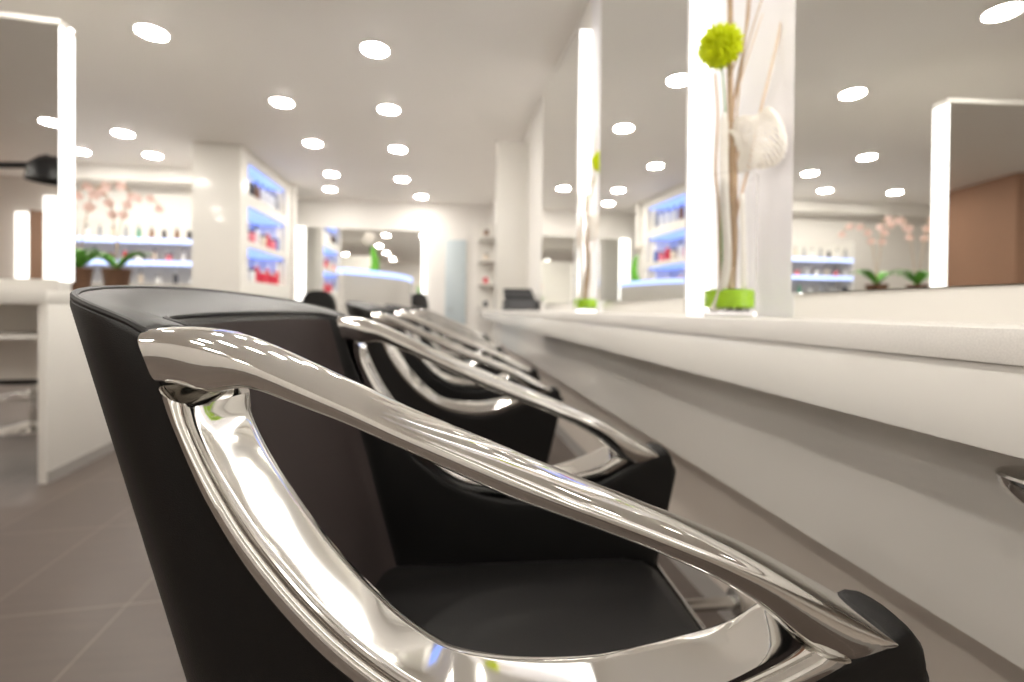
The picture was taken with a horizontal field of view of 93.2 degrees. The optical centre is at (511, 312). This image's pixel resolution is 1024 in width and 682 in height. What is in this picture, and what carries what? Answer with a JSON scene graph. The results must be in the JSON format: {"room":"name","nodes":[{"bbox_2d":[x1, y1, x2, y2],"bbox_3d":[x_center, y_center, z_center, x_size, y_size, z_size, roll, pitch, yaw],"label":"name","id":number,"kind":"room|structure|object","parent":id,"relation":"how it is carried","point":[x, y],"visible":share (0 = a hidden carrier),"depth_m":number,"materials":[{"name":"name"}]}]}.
{"room":"salon","nodes":[
{"label":"salon","id":0,"kind":"room"},
{"bbox_2d":[74,183,279,284],"bbox_3d":[-6.728,-0.675,7.748,5.650,3.180,0.150,1,1,-8],"label":"wall","id":1,"kind":"structure","parent":0,"point":[176,202],"depth_m":7.80,"materials":[{"name":"paint"}]},
{"bbox_2d":[74,163,191,187],"bbox_3d":[-6.936,-2.155,7.451,5.130,0.220,0.350,1,1,-8],"label":"trim","id":2,"kind":"structure","parent":1,"relation":"attached to","point":[89,173],"depth_m":7.46,"materials":[{"name":"paint"}]},
{"bbox_2d":[290,185,295,299],"bbox_3d":[-3.912,-0.654,8.543,0.150,3.180,0.090,1,1,-8],"label":"wall","id":3,"kind":"structure","parent":0,"point":[292,187],"depth_m":8.50,"materials":[{"name":"paint"}]},
{"bbox_2d":[0,0,587,205],"bbox_3d":[-3.996,-2.233,2.667,9.600,0.080,13.650,1,1,-8],"label":"ceiling","id":4,"kind":"structure","parent":0,"point":[464,77],"depth_m":4.60,"materials":[{"name":"paint"}]},
{"bbox_2d":[74,148,91,154],"bbox_3d":[-6.000,-2.240,6.723,0.252,0.017,0.252,1,1,-8],"label":"recessed light","id":5,"kind":"object","parent":4,"relation":"in","point":[79,151],"visible":0.75,"depth_m":6.71,"materials":[{"name":"white"}]},
{"bbox_2d":[74,149,89,153],"bbox_3d":[-6.000,-2.240,6.723,0.202,0.016,0.202,1,1,-8],"label":"diffuser","id":6,"kind":"object","parent":5,"relation":"attached to","point":[79,151],"depth_m":6.70,"materials":[{"name":"white plastic"}]},
{"bbox_2d":[110,130,135,136],"bbox_3d":[-4.824,-2.222,6.002,0.252,0.017,0.252,1,1,-8],"label":"recessed light","id":7,"kind":"object","parent":4,"relation":"in","point":[116,132],"visible":1,"depth_m":5.97,"materials":[{"name":"white"}]},
{"bbox_2d":[112,131,132,136],"bbox_3d":[-4.824,-2.222,6.002,0.202,0.016,0.202,1,1,-8],"label":"diffuser","id":8,"kind":"object","parent":7,"relation":"attached to","point":[120,133],"depth_m":5.98,"materials":[{"name":"white plastic"}]},
{"bbox_2d":[132,23,171,41],"bbox_3d":[-2.808,-2.183,3.776,0.252,0.017,0.252,1,1,-8],"label":"recessed light","id":9,"kind":"object","parent":4,"relation":"in","point":[148,31],"visible":1,"depth_m":3.75,"materials":[{"name":"white"}]},
{"bbox_2d":[136,25,167,40],"bbox_3d":[-2.808,-2.182,3.776,0.202,0.016,0.202,1,1,-8],"label":"diffuser","id":10,"kind":"object","parent":9,"relation":"attached to","point":[150,32],"depth_m":3.76,"materials":[{"name":"white plastic"}]},
{"bbox_2d":[142,152,163,157],"bbox_3d":[-5.096,-2.233,6.869,0.252,0.017,0.252,1,1,-8],"label":"recessed light","id":11,"kind":"object","parent":4,"relation":"in","point":[152,155],"visible":1,"depth_m":6.84,"materials":[{"name":"white"}]},
{"bbox_2d":[144,153,161,157],"bbox_3d":[-5.096,-2.232,6.869,0.202,0.016,0.202,1,1,-8],"label":"diffuser","id":12,"kind":"object","parent":11,"relation":"attached to","point":[153,155],"depth_m":6.84,"materials":[{"name":"white plastic"}]},
{"bbox_2d":[269,97,294,107],"bbox_3d":[-2.396,-2.190,5.043,0.252,0.017,0.252,1,1,-8],"label":"recessed light","id":13,"kind":"object","parent":4,"relation":"in","point":[277,101],"visible":1,"depth_m":5.02,"materials":[{"name":"white"}]},
{"bbox_2d":[271,99,292,106],"bbox_3d":[-2.396,-2.189,5.043,0.202,0.016,0.202,1,1,-8],"label":"diffuser","id":14,"kind":"object","parent":13,"relation":"attached to","point":[277,102],"depth_m":5.03,"materials":[{"name":"white plastic"}]},
{"bbox_2d":[303,140,322,146],"bbox_3d":[-2.589,-2.203,6.298,0.252,0.017,0.252,1,1,-8],"label":"recessed light","id":15,"kind":"object","parent":4,"relation":"in","point":[313,143],"visible":1,"depth_m":6.27,"materials":[{"name":"white"}]},
{"bbox_2d":[305,141,320,145],"bbox_3d":[-2.589,-2.202,6.298,0.202,0.016,0.202,1,1,-8],"label":"diffuser","id":16,"kind":"object","parent":15,"relation":"attached to","point":[309,143],"depth_m":6.27,"materials":[{"name":"white plastic"}]},
{"bbox_2d":[323,187,336,190],"bbox_3d":[-3.289,-2.231,8.747,0.252,0.017,0.252,1,1,-8],"label":"recessed light","id":17,"kind":"object","parent":4,"relation":"in","point":[326,188],"visible":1,"depth_m":8.72,"materials":[{"name":"white plastic"}]},
{"bbox_2d":[324,172,339,176],"bbox_3d":[-2.886,-2.218,7.758,0.252,0.017,0.252,1,1,-8],"label":"recessed light","id":18,"kind":"object","parent":4,"relation":"in","point":[332,174],"visible":1,"depth_m":7.73,"materials":[{"name":"white plastic"}]},
{"bbox_2d":[325,173,338,175],"bbox_3d":[-2.886,-2.218,7.758,0.202,0.016,0.202,1,1,-8],"label":"diffuser","id":19,"kind":"object","parent":18,"relation":"attached to","point":[327,174],"depth_m":7.73,"materials":[{"name":"white plastic"}]},
{"bbox_2d":[359,41,390,57],"bbox_3d":[-1.130,-2.168,3.989,0.252,0.017,0.252,1,1,-8],"label":"recessed light","id":20,"kind":"object","parent":4,"relation":"in","point":[374,49],"visible":1,"depth_m":3.97,"materials":[{"name":"white"}]},
{"bbox_2d":[362,43,387,56],"bbox_3d":[-1.130,-2.167,3.989,0.202,0.016,0.202,1,1,-8],"label":"diffuser","id":21,"kind":"object","parent":20,"relation":"attached to","point":[369,49],"depth_m":3.97,"materials":[{"name":"white plastic"}]},
{"bbox_2d":[377,104,400,114],"bbox_3d":[-1.320,-2.180,5.195,0.252,0.017,0.252,1,1,-8],"label":"recessed light","id":22,"kind":"object","parent":4,"relation":"in","point":[386,109],"visible":1,"depth_m":5.17,"materials":[{"name":"white"}]},
{"bbox_2d":[379,106,398,113],"bbox_3d":[-1.320,-2.180,5.195,0.202,0.016,0.202,1,1,-8],"label":"diffuser","id":23,"kind":"object","parent":22,"relation":"attached to","point":[383,109],"depth_m":5.18,"materials":[{"name":"white plastic"}]},
{"bbox_2d":[388,146,407,152],"bbox_3d":[-1.532,-2.194,6.502,0.252,0.017,0.252,1,1,-8],"label":"recessed light","id":24,"kind":"object","parent":4,"relation":"in","point":[398,149],"visible":1,"depth_m":6.47,"materials":[{"name":"white"}]},
{"bbox_2d":[390,147,405,151],"bbox_3d":[-1.532,-2.193,6.502,0.202,0.016,0.202,1,1,-8],"label":"diffuser","id":25,"kind":"object","parent":24,"relation":"attached to","point":[394,149],"depth_m":6.47,"materials":[{"name":"white plastic"}]},
{"bbox_2d":[394,177,409,181],"bbox_3d":[-1.823,-2.210,8.018,0.252,0.017,0.252,1,1,-8],"label":"recessed light","id":26,"kind":"object","parent":4,"relation":"in","point":[402,179],"visible":1,"depth_m":7.99,"materials":[{"name":"white plastic"}]},
{"bbox_2d":[396,178,407,180],"bbox_3d":[-1.823,-2.209,8.018,0.202,0.016,0.202,1,1,-8],"label":"diffuser","id":27,"kind":"object","parent":26,"relation":"attached to","point":[397,179],"depth_m":7.99,"materials":[{"name":"white plastic"}]},
{"bbox_2d":[415,195,427,197],"bbox_3d":[-1.726,-2.220,9.247,0.252,0.017,0.252,1,1,-8],"label":"recessed light","id":28,"kind":"object","parent":4,"relation":"in","point":[417,196],"visible":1,"depth_m":9.20,"materials":[{"name":"white plastic"}]},
{"bbox_2d":[0,385,725,681],"bbox_3d":[-4.029,1.016,2.695,9.600,0.060,13.650,1,1,-8],"label":"floor","id":29,"kind":"structure","parent":0,"point":[80,599],"depth_m":1.86,"materials":[{"name":"tile"}]},
{"bbox_2d":[0,379,37,434],"bbox_3d":[-4.045,0.742,4.099,0.492,0.464,0.492,0,1,-14],"label":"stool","id":30,"kind":"object","parent":29,"relation":"on","point":[31,426],"visible":0.38,"depth_m":3.98,"materials":[{"name":"silver metal"}]},
{"bbox_2d":[0,290,114,483],"bbox_3d":[-3.690,0.420,3.167,1.756,1.130,1.160,0,1,-14],"label":"station","id":31,"kind":"object","parent":29,"relation":"on","point":[40,340],"visible":0.46,"depth_m":3.00,"materials":[{"name":"white laminate"}]},
{"bbox_2d":[0,331,37,338],"bbox_3d":[-3.617,0.131,2.862,1.658,0.025,0.480,0,1,-14],"label":"shelf","id":32,"kind":"object","parent":31,"relation":"attached to","point":[3,334],"depth_m":2.82,"materials":[{"name":"white laminate"}]},
{"bbox_2d":[0,12,74,291],"bbox_3d":[-3.494,-0.955,2.793,1.561,1.630,0.136,0,1,-14],"label":"wall mirror","id":33,"kind":"object","parent":31,"relation":"on","point":[37,53],"visible":1,"depth_m":2.89,"materials":[{"name":"white mirror"}]},
{"bbox_2d":[72,181,138,290],"bbox_3d":[-2.886,-0.526,3.257,0.378,0.775,0.470,1,1,20],"label":"potted orchid","id":34,"kind":"object","parent":31,"relation":"on","point":[82,277],"visible":0.57,"depth_m":3.26,"materials":[{"name":"pink plant"}]},
{"bbox_2d":[74,182,163,285],"bbox_3d":[-2.994,-0.540,3.672,0.566,0.794,0.369,0,1,-31],"label":"potted orchid","id":35,"kind":"object","parent":31,"relation":"on","point":[115,275],"visible":0.91,"depth_m":3.59,"materials":[{"name":"pink plant"}]},
{"bbox_2d":[74,218,191,287],"bbox_3d":[-5.873,-0.275,7.570,2.900,2.400,0.448,1,1,-8],"label":"shelving","id":36,"kind":"object","parent":29,"relation":"on","point":[150,269],"visible":0.14,"depth_m":7.71,"materials":[{"name":"white laminate"}]},
{"bbox_2d":[84,225,89,236],"bbox_3d":[-6.472,-1.245,7.370,0.060,0.200,0.060,1,1,-8],"label":"bottle","id":37,"kind":"object","parent":36,"relation":"on","point":[87,231],"visible":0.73,"depth_m":7.35,"materials":[{"name":"white plastic"}]},
{"bbox_2d":[98,225,102,236],"bbox_3d":[-6.294,-1.243,7.395,0.060,0.200,0.060,1,1,-8],"label":"bottle","id":38,"kind":"object","parent":36,"relation":"on","point":[100,230],"visible":0.78,"depth_m":7.38,"materials":[{"name":"white plastic"}]},
{"bbox_2d":[111,225,115,236],"bbox_3d":[-6.116,-1.242,7.421,0.060,0.200,0.060,1,1,-8],"label":"bottle","id":39,"kind":"object","parent":36,"relation":"on","point":[112,229],"visible":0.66,"depth_m":7.40,"materials":[{"name":"white plastic"}]},
{"bbox_2d":[124,226,128,237],"bbox_3d":[-5.938,-1.240,7.446,0.060,0.200,0.060,1,1,-8],"label":"bottle","id":40,"kind":"object","parent":36,"relation":"on","point":[126,231],"visible":0.8,"depth_m":7.43,"materials":[{"name":"white plastic"}]},
{"bbox_2d":[74,236,191,243],"bbox_3d":[-5.835,-1.105,7.351,2.838,0.075,0.019,1,1,-8],"label":"light","id":41,"kind":"object","parent":36,"relation":"attached to","point":[78,238],"depth_m":7.36,"materials":[{"name":"blue"}]},
{"bbox_2d":[136,226,140,237],"bbox_3d":[-5.760,-1.238,7.471,0.060,0.200,0.060,1,1,-8],"label":"bottle","id":42,"kind":"object","parent":36,"relation":"on","point":[138,232],"visible":0.77,"depth_m":7.45,"materials":[{"name":"green plastic"}]},
{"bbox_2d":[87,259,191,265],"bbox_3d":[-5.838,-0.765,7.353,2.838,0.075,0.019,1,1,-8],"label":"light","id":43,"kind":"object","parent":36,"relation":"attached to","point":[95,261],"depth_m":7.39,"materials":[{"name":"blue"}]},
{"bbox_2d":[139,270,142,282],"bbox_3d":[-5.734,-0.558,7.482,0.060,0.200,0.060,1,1,-8],"label":"bottle","id":44,"kind":"object","parent":36,"relation":"on","point":[140,274],"visible":0.94,"depth_m":7.46,"materials":[{"name":"beige plastic"}]},
{"bbox_2d":[149,227,153,237],"bbox_3d":[-5.581,-1.237,7.497,0.060,0.200,0.060,1,1,-8],"label":"bottle","id":45,"kind":"object","parent":36,"relation":"on","point":[151,232],"visible":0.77,"depth_m":7.47,"materials":[{"name":"brown plastic"}]},
{"bbox_2d":[152,249,156,260],"bbox_3d":[-5.544,-0.896,7.506,0.060,0.200,0.060,1,1,-8],"label":"bottle","id":46,"kind":"object","parent":36,"relation":"on","point":[154,254],"visible":0.88,"depth_m":7.48,"materials":[{"name":"beige plastic"}]},
{"bbox_2d":[155,276,161,282],"bbox_3d":[-5.491,-0.517,7.517,0.086,0.121,0.086,1,1,-8],"label":"jar","id":47,"kind":"object","parent":36,"relation":"on","point":[158,279],"visible":0.85,"depth_m":7.49,"materials":[{"name":"white plastic"}]},
{"bbox_2d":[162,227,166,238],"bbox_3d":[-5.403,-1.235,7.522,0.060,0.200,0.060,1,1,-8],"label":"bottle","id":48,"kind":"object","parent":36,"relation":"on","point":[164,232],"visible":0.82,"depth_m":7.50,"materials":[{"name":"plastic"}]},
{"bbox_2d":[166,254,171,260],"bbox_3d":[-5.338,-0.855,7.535,0.086,0.121,0.086,1,1,-8],"label":"jar","id":49,"kind":"object","parent":36,"relation":"on","point":[168,256],"visible":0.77,"depth_m":7.50,"materials":[{"name":"plastic"}]},
{"bbox_2d":[173,271,177,283],"bbox_3d":[-5.248,-0.554,7.551,0.060,0.200,0.060,1,1,-8],"label":"bottle","id":50,"kind":"object","parent":36,"relation":"on","point":[175,276],"visible":1,"depth_m":7.53,"materials":[{"name":"black plastic"}]},
{"bbox_2d":[175,227,178,238],"bbox_3d":[-5.225,-1.234,7.548,0.060,0.200,0.060,1,1,-8],"label":"bottle","id":51,"kind":"object","parent":36,"relation":"on","point":[176,231],"visible":0.79,"depth_m":7.53,"materials":[{"name":"plastic"}]},
{"bbox_2d":[181,249,185,260],"bbox_3d":[-5.133,-0.893,7.564,0.060,0.200,0.060,1,1,-8],"label":"bottle","id":52,"kind":"object","parent":36,"relation":"on","point":[183,254],"visible":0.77,"depth_m":7.54,"materials":[{"name":"white plastic"}]},
{"bbox_2d":[187,228,191,238],"bbox_3d":[-5.047,-1.232,7.573,0.060,0.200,0.060,1,1,-8],"label":"bottle","id":53,"kind":"object","parent":36,"relation":"on","point":[189,233],"visible":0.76,"depth_m":7.55,"materials":[{"name":"plastic"}]},
{"bbox_2d":[192,143,289,298],"bbox_3d":[-4.037,-0.640,7.399,0.600,3.170,2.080,1,1,-8],"label":"tower","id":54,"kind":"object","parent":29,"relation":"on","point":[224,211],"visible":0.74,"depth_m":6.39,"materials":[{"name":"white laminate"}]},
{"bbox_2d":[248,230,255,242],"bbox_3d":[-3.760,-1.090,6.964,0.130,0.182,0.130,1,1,-8],"label":"jar","id":55,"kind":"object","parent":54,"relation":"on","point":[251,234],"visible":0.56,"depth_m":6.92,"materials":[{"name":"plastic"}]},
{"bbox_2d":[249,177,254,195],"bbox_3d":[-3.752,-1.799,6.958,0.090,0.300,0.090,1,1,-8],"label":"bottle","id":56,"kind":"object","parent":54,"relation":"on","point":[251,184],"visible":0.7,"depth_m":6.93,"materials":[{"name":"plastic"}]},
{"bbox_2d":[248,269,255,281],"bbox_3d":[-3.765,-0.540,6.969,0.130,0.182,0.130,1,1,-8],"label":"jar","id":57,"kind":"object","parent":54,"relation":"on","point":[251,272],"visible":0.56,"depth_m":6.92,"materials":[{"name":"white plastic"}]},
{"bbox_2d":[253,262,259,281],"bbox_3d":[-3.795,-0.601,7.182,0.090,0.300,0.090,1,1,-8],"label":"bottle","id":58,"kind":"object","parent":54,"relation":"on","point":[257,272],"visible":0.74,"depth_m":7.15,"materials":[{"name":"red plastic"}]},
{"bbox_2d":[254,181,259,199],"bbox_3d":[-3.783,-1.801,7.171,0.090,0.300,0.090,1,1,-8],"label":"bottle","id":59,"kind":"object","parent":54,"relation":"on","point":[257,188],"visible":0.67,"depth_m":7.15,"materials":[{"name":"plastic"}]},
{"bbox_2d":[254,225,259,243],"bbox_3d":[-3.789,-1.151,7.177,0.090,0.300,0.090,1,1,-8],"label":"bottle","id":60,"kind":"object","parent":54,"relation":"on","point":[256,226],"visible":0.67,"depth_m":7.16,"materials":[{"name":"white plastic"}]},
{"bbox_2d":[260,185,264,202],"bbox_3d":[-3.813,-1.803,7.384,0.090,0.300,0.090,1,1,-8],"label":"bottle","id":61,"kind":"object","parent":54,"relation":"on","point":[262,191],"visible":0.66,"depth_m":7.36,"materials":[{"name":"white plastic"}]},
{"bbox_2d":[260,271,265,282],"bbox_3d":[-3.825,-0.544,7.395,0.130,0.182,0.130,1,1,-8],"label":"jar","id":62,"kind":"object","parent":54,"relation":"on","point":[262,273],"visible":0.51,"depth_m":7.35,"materials":[{"name":"red plastic"}]},
{"bbox_2d":[260,235,266,246],"bbox_3d":[-3.820,-1.094,7.390,0.130,0.182,0.130,1,1,-8],"label":"jar","id":63,"kind":"object","parent":54,"relation":"on","point":[262,237],"visible":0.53,"depth_m":7.35,"materials":[{"name":"beige plastic"}]},
{"bbox_2d":[248,165,281,191],"bbox_3d":[-3.954,-2.059,7.397,0.360,0.029,1.560,1,1,-8],"label":"light","id":64,"kind":"object","parent":54,"relation":"attached to","point":[263,180],"depth_m":7.47,"materials":[{"name":"blue"}]},
{"bbox_2d":[248,208,281,226],"bbox_3d":[-3.960,-1.469,7.402,0.360,0.029,1.560,1,1,-8],"label":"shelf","id":65,"kind":"object","parent":54,"relation":"attached to","point":[255,217],"depth_m":7.55,"materials":[{"name":"blue"}]},
{"bbox_2d":[248,248,281,259],"bbox_3d":[-3.966,-0.899,7.407,0.360,0.029,1.560,1,1,-8],"label":"light","id":66,"kind":"object","parent":54,"relation":"attached to","point":[253,254],"depth_m":7.59,"materials":[{"name":"blue"}]},
{"bbox_2d":[264,265,269,283],"bbox_3d":[-3.855,-0.606,7.607,0.090,0.300,0.090,1,1,-8],"label":"bottle","id":67,"kind":"object","parent":54,"relation":"on","point":[266,266],"visible":0.75,"depth_m":7.59,"materials":[{"name":"red plastic"}]},
{"bbox_2d":[265,188,269,205],"bbox_3d":[-3.843,-1.805,7.597,0.090,0.300,0.090,1,1,-8],"label":"bottle","id":68,"kind":"object","parent":54,"relation":"on","point":[267,195],"visible":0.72,"depth_m":7.57,"materials":[{"name":"white plastic"}]},
{"bbox_2d":[265,230,269,247],"bbox_3d":[-3.850,-1.155,7.603,0.090,0.300,0.090,1,1,-8],"label":"bottle","id":69,"kind":"object","parent":54,"relation":"on","point":[266,234],"visible":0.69,"depth_m":7.58,"materials":[{"name":"red plastic"}]},
{"bbox_2d":[270,191,274,208],"bbox_3d":[-3.873,-1.808,7.810,0.090,0.300,0.090,1,1,-8],"label":"bottle","id":70,"kind":"object","parent":54,"relation":"on","point":[272,198],"visible":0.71,"depth_m":7.79,"materials":[{"name":"white plastic"}]},
{"bbox_2d":[270,273,275,283],"bbox_3d":[-3.886,-0.549,7.821,0.130,0.182,0.130,1,1,-8],"label":"jar","id":71,"kind":"object","parent":54,"relation":"on","point":[272,275],"visible":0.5,"depth_m":7.78,"materials":[{"name":"red plastic"}]},
{"bbox_2d":[270,239,275,249],"bbox_3d":[-3.881,-1.099,7.816,0.130,0.182,0.130,1,1,-8],"label":"jar","id":72,"kind":"object","parent":54,"relation":"on","point":[272,241],"visible":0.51,"depth_m":7.77,"materials":[{"name":"red plastic"}]},
{"bbox_2d":[273,267,278,284],"bbox_3d":[-3.916,-0.610,8.033,0.090,0.300,0.090,1,1,-8],"label":"bottle","id":73,"kind":"object","parent":54,"relation":"on","point":[275,271],"visible":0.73,"depth_m":8.01,"materials":[{"name":"red plastic"}]},
{"bbox_2d":[274,234,278,250],"bbox_3d":[-3.910,-1.160,8.028,0.090,0.300,0.090,1,1,-8],"label":"bottle","id":74,"kind":"object","parent":54,"relation":"on","point":[276,235],"visible":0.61,"depth_m":8.00,"materials":[{"name":"plastic"}]},
{"bbox_2d":[275,194,278,210],"bbox_3d":[-3.904,-1.810,8.023,0.090,0.300,0.090,1,1,-8],"label":"bottle","id":75,"kind":"object","parent":54,"relation":"on","point":[276,195],"visible":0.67,"depth_m":7.99,"materials":[{"name":"grey plastic"}]},
{"bbox_2d":[301,290,336,310],"bbox_3d":[-2.070,0.366,5.526,0.543,1.229,0.555,1,1,12],"label":"salon chair","id":76,"kind":"object","parent":29,"relation":"on","point":[318,297],"visible":0.04,"depth_m":5.25,"materials":[{"name":"black leather"}]},
{"bbox_2d":[337,268,412,315],"bbox_3d":[-1.347,0.333,4.158,0.799,1.335,1.191,1,1,15],"label":"reception desk","id":77,"kind":"object","parent":29,"relation":"on","point":[381,288],"visible":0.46,"depth_m":3.75,"materials":[{"name":"white laminate"}]},
{"bbox_2d":[411,293,428,309],"bbox_3d":[-1.373,0.368,6.025,0.555,1.229,0.543,1,1,22],"label":"office chair","id":78,"kind":"object","parent":29,"relation":"on","point":[417,299],"visible":0.06,"depth_m":5.91,"materials":[{"name":"black leather"}]},
{"bbox_2d":[385,304,507,378],"bbox_3d":[-0.457,0.478,3.428,0.841,1.076,0.663,1,1,-5],"label":"salon chair","id":79,"kind":"object","parent":29,"relation":"on","point":[476,339],"visible":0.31,"depth_m":3.63,"materials":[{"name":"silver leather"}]},
{"bbox_2d":[411,305,490,352],"bbox_3d":[-0.664,0.461,5.165,0.841,1.076,0.663,1,1,-6],"label":"salon chair","id":80,"kind":"object","parent":29,"relation":"on","point":[429,312],"visible":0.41,"depth_m":4.87,"materials":[{"name":"silver metal"}]},
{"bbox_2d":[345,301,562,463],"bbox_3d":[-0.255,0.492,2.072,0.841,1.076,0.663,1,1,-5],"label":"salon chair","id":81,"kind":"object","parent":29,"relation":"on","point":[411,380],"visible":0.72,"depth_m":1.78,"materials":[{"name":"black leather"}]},
{"bbox_2d":[477,223,500,346],"bbox_3d":[-0.405,-0.328,8.490,0.345,2.600,0.730,1,1,-8],"label":"display shelf","id":82,"kind":"object","parent":29,"relation":"on","point":[486,243],"visible":0.5,"depth_m":8.81,"materials":[{"name":"white laminate"}]},
{"bbox_2d":[483,300,487,306],"bbox_3d":[-0.455,-0.164,8.318,0.086,0.121,0.086,1,1,-8],"label":"jar","id":83,"kind":"object","parent":82,"relation":"on","point":[485,302],"visible":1,"depth_m":8.28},
{"bbox_2d":[483,276,487,282],"bbox_3d":[-0.451,-0.564,8.314,0.086,0.121,0.086,1,1,-8],"label":"jar","id":84,"kind":"object","parent":82,"relation":"on","point":[485,278],"visible":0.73,"depth_m":8.28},
{"bbox_2d":[70,285,928,681],"bbox_3d":[-0.048,0.505,0.733,0.841,1.076,0.663,1,1,-5],"label":"salon chair","id":85,"kind":"object","parent":29,"relation":"on","point":[298,520],"visible":1,"depth_m":0.45,"materials":[{"name":"black leather"}]},
{"bbox_3d":[-1.494,0.485,5.146,0.440,1.010,0.440,1,1,-8],"label":"side table","id":86,"kind":"object","parent":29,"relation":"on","visible":0},
{"bbox_2d":[362,232,378,270],"bbox_3d":[-1.511,-0.438,5.134,0.145,0.833,0.149,1,1,39],"label":"plant","id":87,"kind":"object","parent":86,"relation":"on","point":[369,239],"visible":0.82,"depth_m":5.13,"materials":[{"name":"green plant"}]},
{"bbox_2d":[296,198,490,336],"bbox_3d":[-4.984,-0.673,9.512,9.600,3.180,0.150,1,1,-8],"label":"wall","id":88,"kind":"structure","parent":0,"point":[441,223],"depth_m":9.90,"materials":[{"name":"paint"}]},
{"bbox_2d":[295,227,425,305],"bbox_3d":[-2.995,-0.794,9.667,2.620,1.760,0.099,1,1,-8],"label":"wall mirror","id":89,"kind":"object","parent":88,"relation":"attached to","point":[319,251],"visible":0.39,"depth_m":9.65,"materials":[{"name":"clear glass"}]},
{"bbox_2d":[445,240,465,334],"bbox_3d":[-1.159,-0.273,9.934,0.420,2.450,0.098,1,1,-8],"label":"door","id":90,"kind":"structure","parent":88,"relation":"in","point":[455,267],"depth_m":9.93,"materials":[{"name":"grey glass"}]},
{"bbox_2d":[491,0,774,316],"bbox_3d":[0.586,-0.563,3.335,0.150,3.180,13.650,1,1,-8],"label":"wall","id":91,"kind":"structure","parent":0,"point":[533,135],"depth_m":5.15,"materials":[{"name":"paint"}]},
{"bbox_2d":[541,29,590,311],"bbox_3d":[0.395,-0.945,3.693,0.134,1.866,0.980,1,1,-8],"label":"wall mirror","id":92,"kind":"object","parent":91,"relation":"attached to","point":[567,97],"visible":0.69,"depth_m":3.49,"materials":[{"name":"white mirror"}]},
{"bbox_2d":[589,0,605,311],"bbox_3d":[0.564,-1.077,2.938,0.015,2.144,0.548,1,1,-8],"label":"wall panel","id":93,"kind":"object","parent":91,"relation":"attached to","point":[596,4],"visible":0.11,"depth_m":3.10,"materials":[{"name":"white paint"}]},
{"bbox_2d":[555,423,734,620],"bbox_3d":[0.462,0.979,3.535,0.012,0.090,13.250,1,1,-8],"label":"baseboard","id":94,"kind":"structure","parent":91,"relation":"attached to","point":[702,581],"depth_m":1.83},
{"bbox_2d":[598,0,710,314],"bbox_3d":[0.607,-0.930,2.208,0.131,1.866,0.900,1,1,-8],"label":"wall mirror","id":95,"kind":"object","parent":91,"relation":"attached to","point":[655,88],"visible":0.86,"depth_m":2.02,"materials":[{"name":"white mirror"}]},
{"bbox_2d":[481,309,1023,669],"bbox_3d":[0.441,0.243,2.515,0.346,0.489,11.250,1,1,-8],"label":"countertop","id":96,"kind":"structure","parent":91,"relation":"attached to","point":[882,442],"depth_m":0.89,"materials":[{"name":"white laminate"}]},
{"bbox_2d":[495,140,527,309],"bbox_3d":[-0.008,-1.017,5.686,0.368,1.965,0.080,1,1,-8],"label":"column","id":97,"kind":"structure","parent":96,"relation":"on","point":[511,156],"depth_m":5.64,"materials":[{"name":"white paint"}]},
{"bbox_2d":[501,288,538,310],"bbox_3d":[0.079,-0.142,5.011,0.340,0.230,0.306,1,1,-8],"label":"rack","id":98,"kind":"object","parent":96,"relation":"on","point":[515,299],"visible":0.96,"depth_m":4.93,"materials":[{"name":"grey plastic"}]},
{"bbox_2d":[573,242,597,311],"bbox_3d":[0.432,-0.204,2.837,0.142,0.400,0.142,1,1,0],"label":"glass vase","id":99,"kind":"object","parent":96,"relation":"on","point":[585,285],"visible":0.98,"depth_m":2.77,"materials":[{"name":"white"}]},
{"bbox_2d":[575,127,599,308],"bbox_3d":[0.483,-0.551,2.827,0.229,1.066,0.147,1,1,0],"label":"flower arrangement","id":100,"kind":"object","parent":99,"relation":"in","point":[591,230],"visible":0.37,"depth_m":2.83,"materials":[{"name":"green plant"}]},
{"bbox_2d":[703,171,757,316],"bbox_3d":[0.631,-0.190,1.401,0.142,0.400,0.142,1,1,0],"label":"glass vase","id":101,"kind":"object","parent":96,"relation":"on","point":[730,198],"visible":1,"depth_m":1.34,"materials":[{"name":"white"}]},
{"bbox_2d":[696,0,787,308],"bbox_3d":[0.666,-0.536,1.391,0.260,1.066,0.146,1,1,0],"label":"flower arrangement","id":102,"kind":"object","parent":101,"relation":"in","point":[721,45],"visible":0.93,"depth_m":1.37,"materials":[{"name":"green plant"}]},
{"bbox_2d":[995,465,1023,503],"bbox_3d":[0.601,0.189,0.537,0.093,0.057,0.093,1,1,-8],"label":"holder","id":103,"kind":"object","parent":96,"relation":"attached to","point":[1011,477],"visible":1,"depth_m":0.55,"materials":[{"name":"silver metal"}]},
{"bbox_2d":[708,0,798,316],"bbox_3d":[0.769,-1.062,1.493,0.015,2.144,0.548,1,1,-8],"label":"wall panel","id":104,"kind":"object","parent":91,"relation":"attached to","point":[775,298],"visible":0.33,"depth_m":1.44,"materials":[{"name":"white paint"}]},
{"bbox_2d":[501,344,1023,681],"bbox_3d":[0.606,0.718,2.543,0.009,0.448,11.250,1,1,-8],"label":"panel","id":105,"kind":"object","parent":91,"relation":"attached to","point":[951,655],"visible":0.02,"depth_m":1.34,"materials":[{"name":"beige laminate"}]},
{"bbox_2d":[685,587,744,616],"bbox_3d":[0.455,0.921,1.508,0.566,0.084,0.320,1,1,-8],"label":"footrest","id":106,"kind":"object","parent":105,"relation":"attached to","point":[733,601],"visible":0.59,"depth_m":1.52,"materials":[{"name":"silver metal"}]},
{"bbox_2d":[791,0,1023,323],"bbox_3d":[0.824,-0.915,0.764,0.109,1.866,0.900,1,1,-8],"label":"wall mirror","id":107,"kind":"object","parent":91,"relation":"attached to","point":[908,143],"visible":0.9,"depth_m":0.91,"materials":[{"name":"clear mirror"}]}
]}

